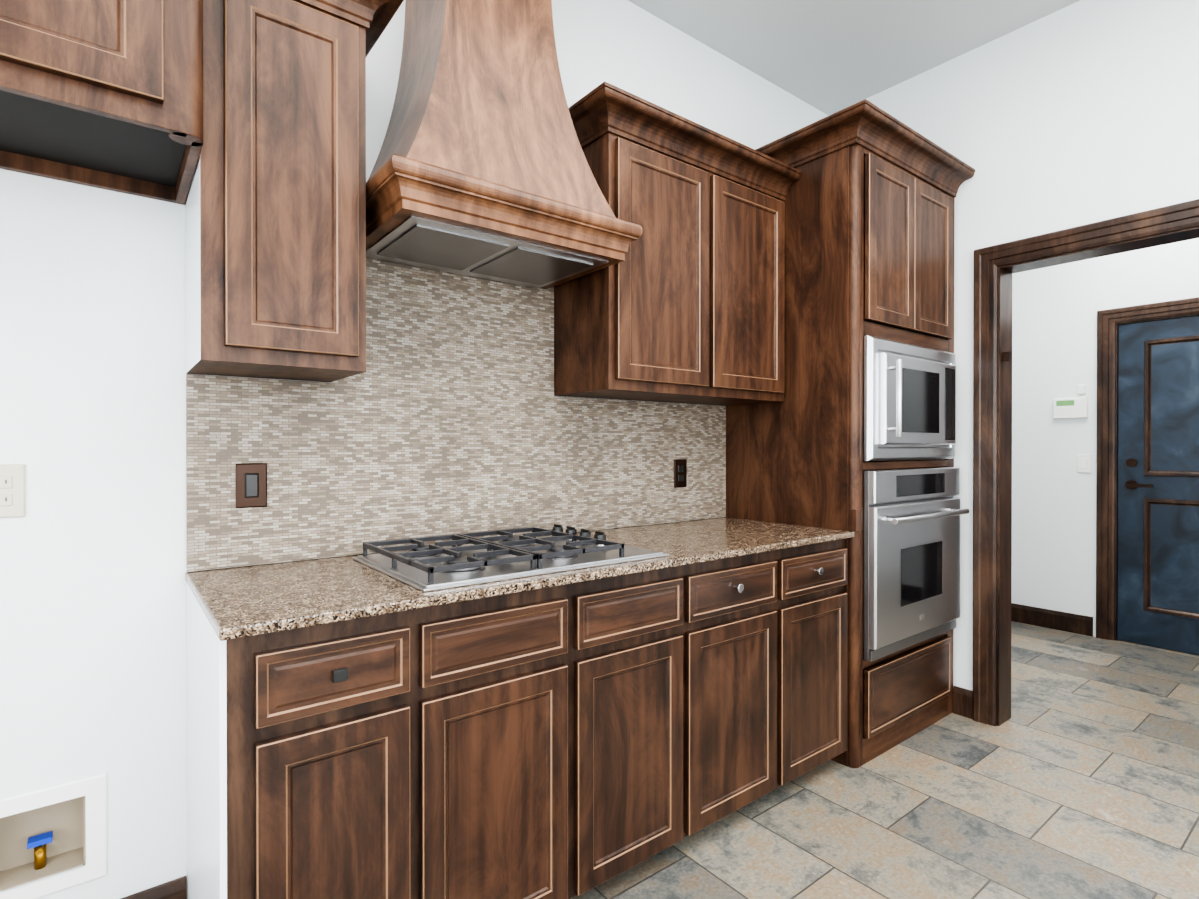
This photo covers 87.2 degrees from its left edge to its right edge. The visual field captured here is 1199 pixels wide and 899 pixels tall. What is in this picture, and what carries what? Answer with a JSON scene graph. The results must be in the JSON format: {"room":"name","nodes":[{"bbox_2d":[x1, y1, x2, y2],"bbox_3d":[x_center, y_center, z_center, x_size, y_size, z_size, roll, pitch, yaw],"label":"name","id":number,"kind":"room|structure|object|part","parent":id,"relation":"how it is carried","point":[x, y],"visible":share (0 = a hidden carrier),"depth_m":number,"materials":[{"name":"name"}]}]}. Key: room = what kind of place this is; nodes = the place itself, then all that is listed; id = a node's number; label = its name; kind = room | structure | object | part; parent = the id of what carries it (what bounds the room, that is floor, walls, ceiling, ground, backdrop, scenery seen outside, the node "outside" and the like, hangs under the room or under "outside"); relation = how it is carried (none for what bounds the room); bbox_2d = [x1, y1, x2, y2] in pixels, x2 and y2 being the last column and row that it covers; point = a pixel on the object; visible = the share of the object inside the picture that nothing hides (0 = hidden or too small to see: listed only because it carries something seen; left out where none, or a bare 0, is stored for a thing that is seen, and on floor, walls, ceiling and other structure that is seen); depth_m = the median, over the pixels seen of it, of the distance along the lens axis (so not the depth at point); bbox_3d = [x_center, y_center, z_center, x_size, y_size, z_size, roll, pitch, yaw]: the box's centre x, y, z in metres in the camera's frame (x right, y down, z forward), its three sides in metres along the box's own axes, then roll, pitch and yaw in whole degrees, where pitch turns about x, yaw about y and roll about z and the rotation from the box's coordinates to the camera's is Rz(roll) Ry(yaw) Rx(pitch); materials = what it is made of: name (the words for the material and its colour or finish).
{"room":"kitchen","nodes":[
{"label":"kitchen","id":0,"kind":"room"},
{"bbox_2d":[0,0,828,898],"bbox_3d":[0.160,-0.296,2.670,6.860,3.050,0.120,0,0,-38],"label":"wall","id":1,"kind":"structure","parent":0,"point":[94,540],"depth_m":1.55,"materials":[{"name":"white paint"}]},
{"bbox_2d":[0,464,24,517],"bbox_3d":[-1.344,0.094,1.417,0.075,0.120,0.008,0,0,-38],"label":"outlet","id":2,"kind":"object","parent":1,"relation":"attached to","point":[12,490],"visible":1,"depth_m":1.43,"materials":[{"name":"beige plastic"}]},
{"bbox_2d":[0,773,106,898],"bbox_3d":[-1.327,0.914,1.492,0.250,0.250,0.094,0,0,-38],"label":"outlet box","id":3,"kind":"object","parent":1,"relation":"in","point":[51,830],"visible":1,"depth_m":1.51,"materials":[{"name":"white plastic"}]},
{"bbox_2d":[0,0,202,204],"bbox_3d":[-1.289,-0.977,1.124,0.957,0.695,0.526,0,0,-38],"label":"upper cabinet","id":4,"kind":"object","parent":1,"relation":"attached to","point":[105,94],"visible":1,"depth_m":1.23,"materials":[{"name":"brown wood"}]},
{"bbox_2d":[121,876,186,898],"bbox_3d":[-1.740,1.173,1.111,1.697,0.125,0.014,0,0,-38],"label":"baseboard","id":5,"kind":"structure","parent":1,"relation":"attached to","point":[177,888],"depth_m":1.60,"materials":[{"name":"brown wood"}]},
{"bbox_2d":[185,0,403,381],"bbox_3d":[-0.772,-0.679,1.602,0.440,0.965,0.412,0,0,-38],"label":"upper cabinet","id":6,"kind":"object","parent":1,"relation":"attached to","point":[275,214],"visible":0.98,"depth_m":1.47,"materials":[{"name":"brown wood"}]},
{"bbox_2d":[186,257,725,571],"bbox_3d":[-0.243,-0.148,2.272,2.093,0.923,0.010,0,0,-38],"label":"backsplash","id":7,"kind":"structure","parent":1,"relation":"attached to","point":[447,412],"depth_m":2.04,"materials":[{"name":"tile"}]},
{"bbox_2d":[236,463,266,507],"bbox_3d":[-0.946,0.098,1.712,0.075,0.120,0.010,0,0,-38],"label":"light switch","id":8,"kind":"object","parent":7,"relation":"attached to","point":[251,484],"visible":1,"depth_m":1.71,"materials":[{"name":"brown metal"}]},
{"bbox_2d":[674,459,686,487],"bbox_3d":[0.351,0.103,2.724,0.075,0.120,0.008,0,0,-38],"label":"outlet","id":9,"kind":"object","parent":7,"relation":"attached to","point":[680,472],"visible":1,"depth_m":2.72,"materials":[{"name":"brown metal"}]},
{"bbox_2d":[366,0,642,288],"bbox_3d":[-0.327,-1.194,1.892,0.778,1.240,0.497,0,0,-38],"label":"range hood","id":10,"kind":"object","parent":1,"relation":"attached to","point":[481,168],"visible":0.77,"depth_m":1.78,"materials":[{"name":"brown wood"}]},
{"bbox_2d":[554,81,801,405],"bbox_3d":[0.297,-0.673,2.436,1.035,0.945,0.412,0,0,-38],"label":"upper cabinet","id":11,"kind":"object","parent":1,"relation":"attached to","point":[684,302],"visible":0.94,"depth_m":2.27,"materials":[{"name":"brown wood"}]},
{"bbox_2d":[628,0,1079,115],"bbox_3d":[1.734,-1.843,0.645,6.860,0.060,5.240,0,0,-38],"label":"ceiling","id":12,"kind":"structure","parent":0,"point":[829,57],"depth_m":2.76,"materials":[{"name":"grey paint"}]},
{"bbox_2d":[571,621,1198,898],"bbox_3d":[1.734,1.267,0.658,6.860,0.060,5.240,0,0,-38],"label":"floor","id":13,"kind":"structure","parent":0,"point":[1075,775],"depth_m":2.15,"materials":[{"name":"tile"}]},
{"bbox_2d":[187,584,426,898],"bbox_3d":[-0.734,0.788,1.501,0.366,0.892,0.629,0,0,-38],"label":"base cabinet","id":14,"kind":"object","parent":13,"relation":"on","point":[307,746],"depth_m":1.27,"materials":[{"name":"brown wood"}]},
{"bbox_2d":[185,517,853,640],"bbox_3d":[-0.049,0.327,2.021,2.097,0.022,0.648,0,0,-38],"label":"countertop","id":15,"kind":"structure","parent":14,"relation":"on","point":[241,602],"depth_m":1.54,"materials":[{"name":"stone"}]},
{"bbox_2d":[352,524,668,591],"bbox_3d":[-0.254,0.290,1.846,0.760,0.053,0.525,0,0,-38],"label":"cooktop","id":16,"kind":"object","parent":15,"relation":"in","point":[418,564],"visible":1,"depth_m":1.72,"materials":[{"name":"silver metal"}]},
{"bbox_2d":[427,582,582,898],"bbox_3d":[-0.425,0.787,1.742,0.417,0.892,0.629,0,0,-38],"label":"base cabinet","id":17,"kind":"object","parent":13,"relation":"on","point":[567,741],"depth_m":1.51,"materials":[{"name":"brown wood"}]},
{"bbox_2d":[583,563,694,892],"bbox_3d":[-0.097,0.786,1.997,0.414,0.892,0.629,0,0,-38],"label":"base cabinet","id":18,"kind":"object","parent":13,"relation":"on","point":[639,628],"depth_m":1.76,"materials":[{"name":"brown wood"}]},
{"bbox_2d":[695,548,786,832],"bbox_3d":[0.245,0.785,2.264,0.455,0.892,0.629,0,0,-38],"label":"base cabinet","id":19,"kind":"object","parent":13,"relation":"on","point":[741,601],"depth_m":2.04,"materials":[{"name":"brown wood"}]},
{"bbox_2d":[787,539,847,782],"bbox_3d":[0.598,0.784,2.540,0.440,0.892,0.629,0,0,-38],"label":"base cabinet","id":20,"kind":"object","parent":13,"relation":"on","point":[817,574],"depth_m":2.30,"materials":[{"name":"brown wood"}]},
{"bbox_2d":[726,99,974,767],"bbox_3d":[1.109,-0.022,2.865,0.944,2.500,0.736,0,0,-38],"label":"tall cabinet","id":21,"kind":"object","parent":13,"relation":"on","point":[872,192],"visible":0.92,"depth_m":2.56,"materials":[{"name":"brown wood"}]},
{"bbox_2d":[863,335,955,460],"bbox_3d":[1.167,-0.200,2.863,0.743,0.487,0.695,0,0,-38],"label":"microwave","id":22,"kind":"object","parent":21,"relation":"in","point":[909,401],"visible":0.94,"depth_m":2.56,"materials":[{"name":"silver metal"}]},
{"bbox_2d":[863,467,969,661],"bbox_3d":[1.169,0.448,2.864,0.743,0.734,0.701,0,0,-38],"label":"wall oven","id":23,"kind":"object","parent":21,"relation":"in","point":[911,556],"visible":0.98,"depth_m":2.57,"materials":[{"name":"silver metal"}]},
{"bbox_2d":[840,0,1198,690],"bbox_3d":[2.847,-0.291,1.520,0.140,3.050,5.000,0,0,-38],"label":"wall","id":24,"kind":"structure","parent":0,"point":[1080,113],"depth_m":2.63,"materials":[{"name":"white paint"}]},
{"bbox_2d":[973,199,1198,725],"bbox_3d":[2.137,0.165,2.433,0.192,2.130,1.210,0,0,-38],"label":"door frame","id":25,"kind":"structure","parent":24,"relation":"attached to","point":[996,267],"depth_m":2.80,"materials":[{"name":"brown wood"}]},
{"bbox_3d":[1.813,-0.412,2.802,0.030,0.040,0.024,0,0,-38],"label":"latch on the jamb","id":26,"kind":"part","parent":25,"relation":"part of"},
{"bbox_2d":[1011,238,1198,636],"bbox_3d":[4.392,-0.297,2.724,0.120,3.050,5.000,0,0,-38],"label":"wall","id":27,"kind":"structure","parent":0,"point":[1055,308],"depth_m":4.25,"materials":[{"name":"white paint"}]},
{"bbox_2d":[1011,603,1092,636],"bbox_3d":[3.020,1.159,4.380,0.014,0.125,0.670,0,0,-38],"label":"baseboard","id":28,"kind":"structure","parent":27,"relation":"attached to","point":[1052,619],"depth_m":4.29,"materials":[{"name":"brown wood"}]},
{"bbox_2d":[1053,385,1087,418],"bbox_3d":[3.144,-0.318,4.205,0.025,0.220,0.190,0,0,-38],"label":"keypad","id":29,"kind":"object","parent":27,"relation":"attached to","point":[1065,408],"visible":1,"depth_m":4.18,"materials":[{"name":"white plastic"}]},
{"bbox_2d":[1077,454,1090,472],"bbox_3d":[3.195,0.092,4.154,0.010,0.120,0.075,0,0,-38],"label":"light switch","id":30,"kind":"object","parent":27,"relation":"attached to","point":[1083,463],"visible":1,"depth_m":4.15,"materials":[{"name":"white plastic"}]},
{"bbox_2d":[1096,297,1198,640],"bbox_3d":[3.616,0.164,3.699,0.146,2.120,1.090,0,0,-38],"label":"door frame","id":31,"kind":"structure","parent":27,"relation":"attached to","point":[1109,321],"depth_m":4.04,"materials":[{"name":"brown wood"}]},
{"bbox_2d":[1117,316,1198,654],"bbox_3d":[3.578,0.213,3.670,0.103,2.010,0.886,0,0,-38],"label":"hall door","id":32,"kind":"structure","parent":27,"relation":"in","point":[1158,503],"depth_m":3.86,"materials":[{"name":"blue paint"}]}
]}

